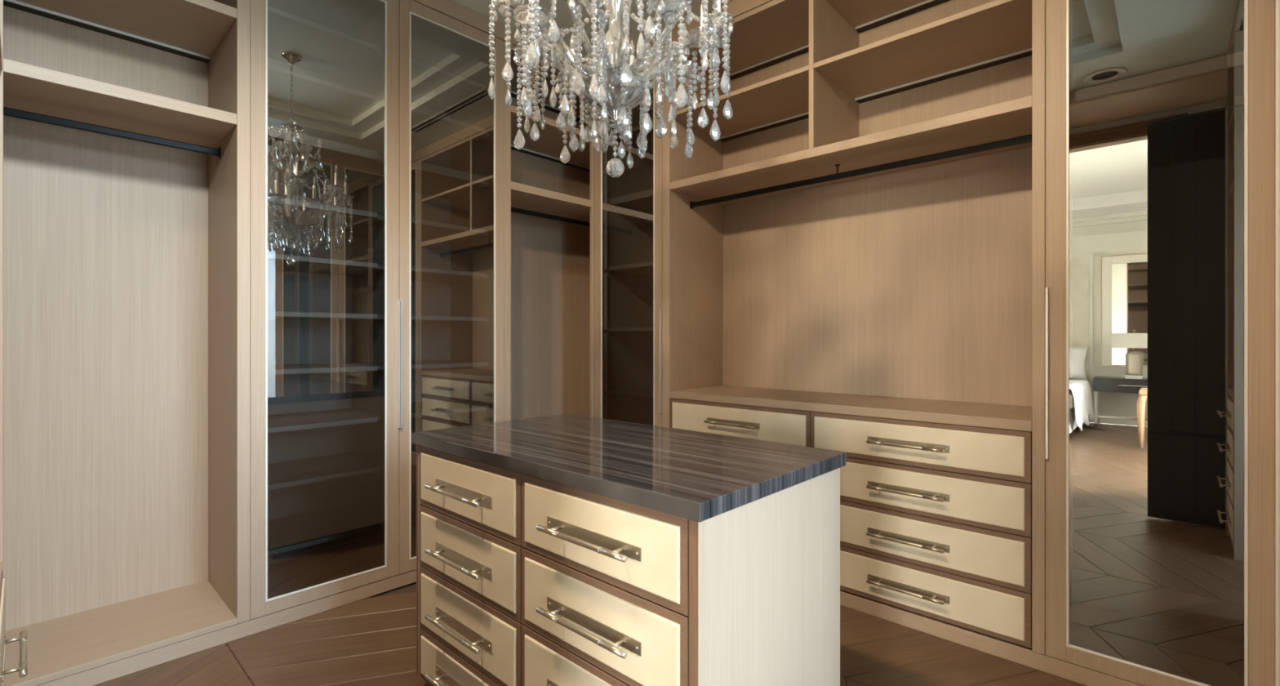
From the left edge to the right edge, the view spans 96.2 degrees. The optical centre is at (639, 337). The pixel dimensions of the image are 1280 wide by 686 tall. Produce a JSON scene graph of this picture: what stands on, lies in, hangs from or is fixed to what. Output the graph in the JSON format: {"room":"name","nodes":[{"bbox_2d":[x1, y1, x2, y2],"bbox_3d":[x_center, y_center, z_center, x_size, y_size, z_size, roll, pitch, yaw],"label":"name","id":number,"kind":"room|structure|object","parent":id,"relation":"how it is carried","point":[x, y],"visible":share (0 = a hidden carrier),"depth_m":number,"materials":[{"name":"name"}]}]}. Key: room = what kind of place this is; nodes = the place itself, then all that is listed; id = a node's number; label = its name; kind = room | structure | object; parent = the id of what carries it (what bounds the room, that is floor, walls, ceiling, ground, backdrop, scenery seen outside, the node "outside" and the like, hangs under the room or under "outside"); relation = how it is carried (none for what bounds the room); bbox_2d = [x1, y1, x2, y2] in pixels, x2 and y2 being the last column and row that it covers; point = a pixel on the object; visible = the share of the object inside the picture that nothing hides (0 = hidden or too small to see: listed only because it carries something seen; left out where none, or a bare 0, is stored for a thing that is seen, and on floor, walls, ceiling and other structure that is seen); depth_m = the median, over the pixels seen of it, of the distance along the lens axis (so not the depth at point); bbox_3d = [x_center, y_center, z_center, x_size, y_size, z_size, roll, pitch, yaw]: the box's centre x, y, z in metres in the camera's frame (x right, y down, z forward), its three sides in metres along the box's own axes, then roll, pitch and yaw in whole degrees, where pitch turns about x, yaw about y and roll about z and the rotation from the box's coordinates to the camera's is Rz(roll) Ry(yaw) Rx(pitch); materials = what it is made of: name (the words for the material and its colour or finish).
{"room":"walk-in closet","nodes":[
{"label":"walk-in closet","id":0,"kind":"room"},
{"bbox_2d":[93,581,1087,685],"bbox_3d":[-1.248,1.300,-0.263,5.932,0.100,9.214,0,0,43],"label":"floor","id":1,"kind":"structure","parent":0,"point":[371,640],"depth_m":2.25,"materials":[{"name":"brown wood"}]},
{"bbox_2d":[0,0,27,685],"bbox_3d":[-1.524,-0.234,1.004,2.079,2.968,0.623,0,0,43],"label":"wardrobe","id":2,"kind":"object","parent":1,"relation":"on","point":[22,669],"visible":1,"depth_m":1.87,"materials":[{"name":"brown wood"}]},
{"bbox_2d":[0,33,2,70],"bbox_3d":[-1.535,-0.895,0.990,2.015,0.043,0.548,0,0,43],"label":"shelf","id":3,"kind":"object","parent":2,"relation":"attached to","point":[1,53],"depth_m":1.80,"materials":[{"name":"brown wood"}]},
{"bbox_2d":[0,560,2,588],"bbox_3d":[-1.535,0.744,0.990,2.015,0.027,0.548,0,0,43],"label":"shelf","id":4,"kind":"object","parent":2,"relation":"attached to","point":[1,562],"depth_m":1.80,"materials":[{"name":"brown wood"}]},
{"bbox_2d":[3,0,250,685],"bbox_3d":[-2.269,-0.267,2.147,0.568,2.903,1.248,0,0,43],"label":"wardrobe","id":5,"kind":"object","parent":1,"relation":"on","point":[126,123],"visible":1,"depth_m":2.43,"materials":[{"name":"brown wood"}]},
{"bbox_2d":[3,58,236,147],"bbox_3d":[-2.272,-0.904,2.132,0.548,0.044,1.182,0,0,43],"label":"shelf","id":6,"kind":"object","parent":5,"relation":"attached to","point":[26,87],"depth_m":2.22,"materials":[{"name":"brown wood"}]},
{"bbox_2d":[14,0,236,57],"bbox_3d":[-2.272,-1.342,2.132,0.548,0.040,1.182,0,0,43],"label":"shelf","id":7,"kind":"object","parent":5,"relation":"attached to","point":[175,28],"depth_m":2.39,"materials":[{"name":"brown wood"}]},
{"bbox_2d":[35,568,416,685],"bbox_3d":[-1.406,1.218,2.675,0.016,0.063,3.199,0,0,43],"label":"trim","id":8,"kind":"structure","parent":1,"relation":"on","point":[108,671],"depth_m":2.35,"materials":[{"name":"brown wood"}]},
{"bbox_2d":[250,0,503,618],"bbox_3d":[-1.414,-0.267,3.055,0.582,2.903,1.246,0,0,43],"label":"display cabinet","id":9,"kind":"object","parent":1,"relation":"on","point":[377,131],"visible":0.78,"depth_m":3.01,"materials":[{"name":"brown wood"}]},
{"bbox_2d":[267,195,384,231],"bbox_3d":[-1.642,-0.608,2.851,0.490,0.024,0.590,0,0,43],"label":"shelf","id":10,"kind":"object","parent":9,"relation":"attached to","point":[283,212],"depth_m":2.85,"materials":[{"name":"clear glass"}]},
{"bbox_2d":[267,253,384,275],"bbox_3d":[-1.642,-0.358,2.851,0.490,0.022,0.590,0,0,43],"label":"shelf","id":11,"kind":"object","parent":9,"relation":"attached to","point":[277,264],"depth_m":2.84,"materials":[{"name":"clear glass"}]},
{"bbox_2d":[267,311,384,320],"bbox_3d":[-1.642,-0.105,2.851,0.490,0.022,0.590,0,0,43],"label":"shelf","id":12,"kind":"object","parent":9,"relation":"attached to","point":[272,315],"depth_m":2.76,"materials":[{"name":"clear glass"}]},
{"bbox_2d":[267,362,384,374],"bbox_3d":[-1.642,0.152,2.851,0.490,0.022,0.590,0,0,43],"label":"shelf","id":13,"kind":"object","parent":9,"relation":"attached to","point":[273,368],"depth_m":2.80,"materials":[{"name":"clear glass"}]},
{"bbox_2d":[267,407,384,432],"bbox_3d":[-1.642,0.406,2.851,0.490,0.022,0.590,0,0,43],"label":"shelf","id":14,"kind":"object","parent":9,"relation":"attached to","point":[278,420],"depth_m":2.84,"materials":[{"name":"clear glass"}]},
{"bbox_2d":[267,452,384,489],"bbox_3d":[-1.642,0.655,2.851,0.490,0.022,0.590,0,0,43],"label":"shelf","id":15,"kind":"object","parent":9,"relation":"attached to","point":[284,472],"depth_m":2.85,"materials":[{"name":"clear glass"}]},
{"bbox_2d":[267,502,384,555],"bbox_3d":[-1.642,0.943,2.851,0.490,0.022,0.590,0,0,43],"label":"shelf","id":16,"kind":"object","parent":9,"relation":"attached to","point":[300,528],"depth_m":2.86,"materials":[{"name":"clear glass"}]},
{"bbox_2d":[411,443,416,466],"bbox_3d":[-1.225,0.655,3.299,0.490,0.022,0.563,0,0,43],"label":"shelf","id":17,"kind":"object","parent":9,"relation":"attached to","point":[413,446],"depth_m":3.16,"materials":[{"name":"brown wood"}]},
{"bbox_2d":[411,490,416,520],"bbox_3d":[-1.225,0.943,3.299,0.490,0.022,0.563,0,0,43],"label":"shelf","id":18,"kind":"object","parent":9,"relation":"attached to","point":[413,492],"depth_m":3.18,"materials":[{"name":"brown wood"}]},
{"bbox_2d":[411,159,488,199],"bbox_3d":[-1.225,-0.904,3.299,0.490,0.044,0.563,0,0,43],"label":"shelf","id":19,"kind":"object","parent":9,"relation":"attached to","point":[428,181],"depth_m":3.28,"materials":[{"name":"clear glass"}]},
{"bbox_2d":[411,217,488,244],"bbox_3d":[-1.225,-0.608,3.299,0.490,0.024,0.563,0,0,43],"label":"shelf","id":20,"kind":"object","parent":9,"relation":"attached to","point":[423,232],"depth_m":3.30,"materials":[{"name":"brown wood"}]},
{"bbox_2d":[411,266,488,283],"bbox_3d":[-1.225,-0.358,3.299,0.490,0.022,0.563,0,0,43],"label":"shelf","id":21,"kind":"object","parent":9,"relation":"attached to","point":[419,275],"depth_m":3.30,"materials":[{"name":"clear glass"}]},
{"bbox_2d":[411,315,488,322],"bbox_3d":[-1.225,-0.105,3.299,0.490,0.022,0.563,0,0,43],"label":"shelf","id":22,"kind":"object","parent":9,"relation":"attached to","point":[415,318],"depth_m":3.23,"materials":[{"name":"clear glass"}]},
{"bbox_2d":[411,359,488,368],"bbox_3d":[-1.225,0.152,3.299,0.490,0.022,0.563,0,0,43],"label":"shelf","id":23,"kind":"object","parent":9,"relation":"attached to","point":[415,363],"depth_m":3.27,"materials":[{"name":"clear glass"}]},
{"bbox_2d":[411,399,488,417],"bbox_3d":[-1.225,0.406,3.299,0.490,0.022,0.563,0,0,43],"label":"shelf","id":24,"kind":"object","parent":9,"relation":"attached to","point":[420,407],"depth_m":3.31,"materials":[{"name":"clear glass"}]},
{"bbox_2d":[503,40,594,421],"bbox_3d":[-0.566,-0.267,3.976,0.568,2.903,1.254,0,0,43],"label":"wardrobe","id":25,"kind":"object","parent":1,"relation":"on","point":[548,202],"visible":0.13,"depth_m":4.15,"materials":[{"name":"brown wood"}]},
{"bbox_2d":[511,105,591,167],"bbox_3d":[-0.551,-1.342,3.979,0.548,0.040,1.188,0,0,43],"label":"shelf","id":26,"kind":"object","parent":25,"relation":"attached to","point":[549,145],"depth_m":3.92,"materials":[{"name":"brown wood"}]},
{"bbox_2d":[511,181,591,227],"bbox_3d":[-0.551,-0.891,3.979,0.548,0.045,1.188,0,0,43],"label":"shelf","id":27,"kind":"object","parent":25,"relation":"attached to","point":[524,197],"depth_m":3.77,"materials":[{"name":"brown wood"}]},
{"bbox_2d":[416,444,839,685],"bbox_3d":[-0.121,0.812,1.833,1.246,0.876,0.734,0,0,43],"label":"base cabinet","id":28,"kind":"object","parent":1,"relation":"on","point":[522,580],"visible":0.94,"depth_m":1.47,"materials":[{"name":"brown wood"}]},
{"bbox_2d":[411,413,846,522],"bbox_3d":[-0.103,0.354,1.853,1.272,0.039,0.707,0,0,43],"label":"countertop","id":29,"kind":"structure","parent":28,"relation":"on","point":[700,477],"depth_m":1.60,"materials":[{"name":"black stone"}]},
{"bbox_2d":[594,65,662,426],"bbox_3d":[0.102,-0.267,3.837,0.596,2.903,0.582,0,0,43],"label":"tall cabinet","id":30,"kind":"object","parent":1,"relation":"on","point":[628,206],"visible":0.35,"depth_m":3.87,"materials":[{"name":"brown wood"}]},
{"bbox_2d":[607,188,653,216],"bbox_3d":[0.136,-0.900,3.840,0.513,0.044,0.495,0,0,43],"label":"shelf","id":31,"kind":"object","parent":30,"relation":"attached to","point":[639,203],"depth_m":3.80,"materials":[{"name":"brown wood"}]},
{"bbox_2d":[607,261,653,275],"bbox_3d":[0.136,-0.459,3.840,0.513,0.026,0.495,0,0,43],"label":"shelf","id":32,"kind":"object","parent":30,"relation":"attached to","point":[645,268],"depth_m":3.82,"materials":[{"name":"brown wood"}]},
{"bbox_2d":[607,326,653,331],"bbox_3d":[0.136,-0.055,3.840,0.513,0.024,0.495,0,0,43],"label":"shelf","id":33,"kind":"object","parent":30,"relation":"attached to","point":[609,328],"depth_m":3.74,"materials":[{"name":"brown wood"}]},
{"bbox_2d":[607,385,653,396],"bbox_3d":[0.136,0.357,3.840,0.513,0.024,0.495,0,0,43],"label":"shelf","id":34,"kind":"object","parent":30,"relation":"attached to","point":[637,390],"depth_m":3.80,"materials":[{"name":"brown wood"}]},
{"bbox_2d":[613,121,653,155],"bbox_3d":[0.136,-1.328,3.840,0.513,0.024,0.495,0,0,43],"label":"shelf","id":35,"kind":"object","parent":30,"relation":"attached to","point":[635,131],"depth_m":3.87,"materials":[{"name":"brown wood"}]},
{"bbox_2d":[662,0,1045,654],"bbox_3d":[0.999,-0.267,2.975,1.886,2.903,0.620,0,0,43],"label":"wardrobe","id":36,"kind":"object","parent":1,"relation":"on","point":[867,216],"visible":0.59,"depth_m":2.87,"materials":[{"name":"brown wood"}]},
{"bbox_2d":[675,65,808,137],"bbox_3d":[0.685,-1.314,3.293,0.882,0.024,0.547,0,0,43],"label":"shelf","id":37,"kind":"object","parent":36,"relation":"attached to","point":[782,100],"depth_m":3.27,"materials":[{"name":"brown wood"}]},
{"bbox_2d":[669,385,1031,431],"bbox_3d":[1.015,0.336,2.983,1.788,0.042,0.549,0,0,43],"label":"countertop","id":38,"kind":"structure","parent":36,"relation":"on","point":[1014,417],"depth_m":2.73,"materials":[{"name":"brown wood"}]},
{"bbox_2d":[669,95,1031,204],"bbox_3d":[1.016,-0.895,2.984,1.790,0.043,0.548,0,0,43],"label":"shelf","id":39,"kind":"object","parent":36,"relation":"attached to","point":[1010,119],"depth_m":2.77,"materials":[{"name":"brown wood"}]},
{"bbox_2d":[813,0,1031,98],"bbox_3d":[1.349,-1.314,2.675,0.883,0.024,0.547,0,0,43],"label":"shelf","id":40,"kind":"object","parent":36,"relation":"attached to","point":[996,33],"depth_m":2.64,"materials":[{"name":"brown wood"}]},
{"bbox_2d":[840,590,1144,685],"bbox_3d":[0.828,1.218,2.798,3.083,0.063,0.016,0,0,43],"label":"trim","id":41,"kind":"structure","parent":1,"relation":"on","point":[1020,654],"depth_m":2.28,"materials":[{"name":"brown wood"}]},
{"bbox_2d":[1044,0,1274,685],"bbox_3d":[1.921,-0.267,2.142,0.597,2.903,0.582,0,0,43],"label":"mirrored door","id":42,"kind":"structure","parent":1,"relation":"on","point":[1159,289],"depth_m":2.25,"materials":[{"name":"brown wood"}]},
{"bbox_2d":[1274,0,1279,685],"bbox_3d":[1.784,-0.234,1.165,0.608,2.968,1.058,0,0,43],"label":"wardrobe","id":43,"kind":"object","parent":1,"relation":"on","point":[1277,2],"visible":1,"depth_m":1.70,"materials":[{"name":"brown wood"}]},
{"bbox_2d":[452,0,733,62],"bbox_3d":[0.360,-1.913,1.428,5.660,0.200,4.020,0,0,43],"label":"ceiling","id":44,"kind":"structure","parent":0,"point":[564,20],"depth_m":3.23,"materials":[{"name":"white paint"}]},
{"bbox_2d":[412,0,586,65],"bbox_3d":[-1.404,-1.767,2.674,0.020,0.090,3.199,0,0,43],"label":"trim","id":45,"kind":"structure","parent":44,"relation":"attached to","point":[455,11],"depth_m":3.16,"materials":[{"name":"brown wood"}]},
{"bbox_2d":[488,0,735,177],"bbox_3d":[-0.077,-1.210,1.777,0.730,1.427,0.730,0,0,10],"label":"chandelier","id":46,"kind":"object","parent":44,"relation":"hanging from","point":[610,81],"visible":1,"depth_m":1.69,"materials":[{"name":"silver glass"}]},
{"bbox_2d":[633,0,773,59],"bbox_3d":[1.069,-1.767,2.571,3.740,0.090,0.020,0,0,43],"label":"trim","id":47,"kind":"structure","parent":44,"relation":"attached to","point":[736,8],"depth_m":3.08,"materials":[{"name":"brown wood"}]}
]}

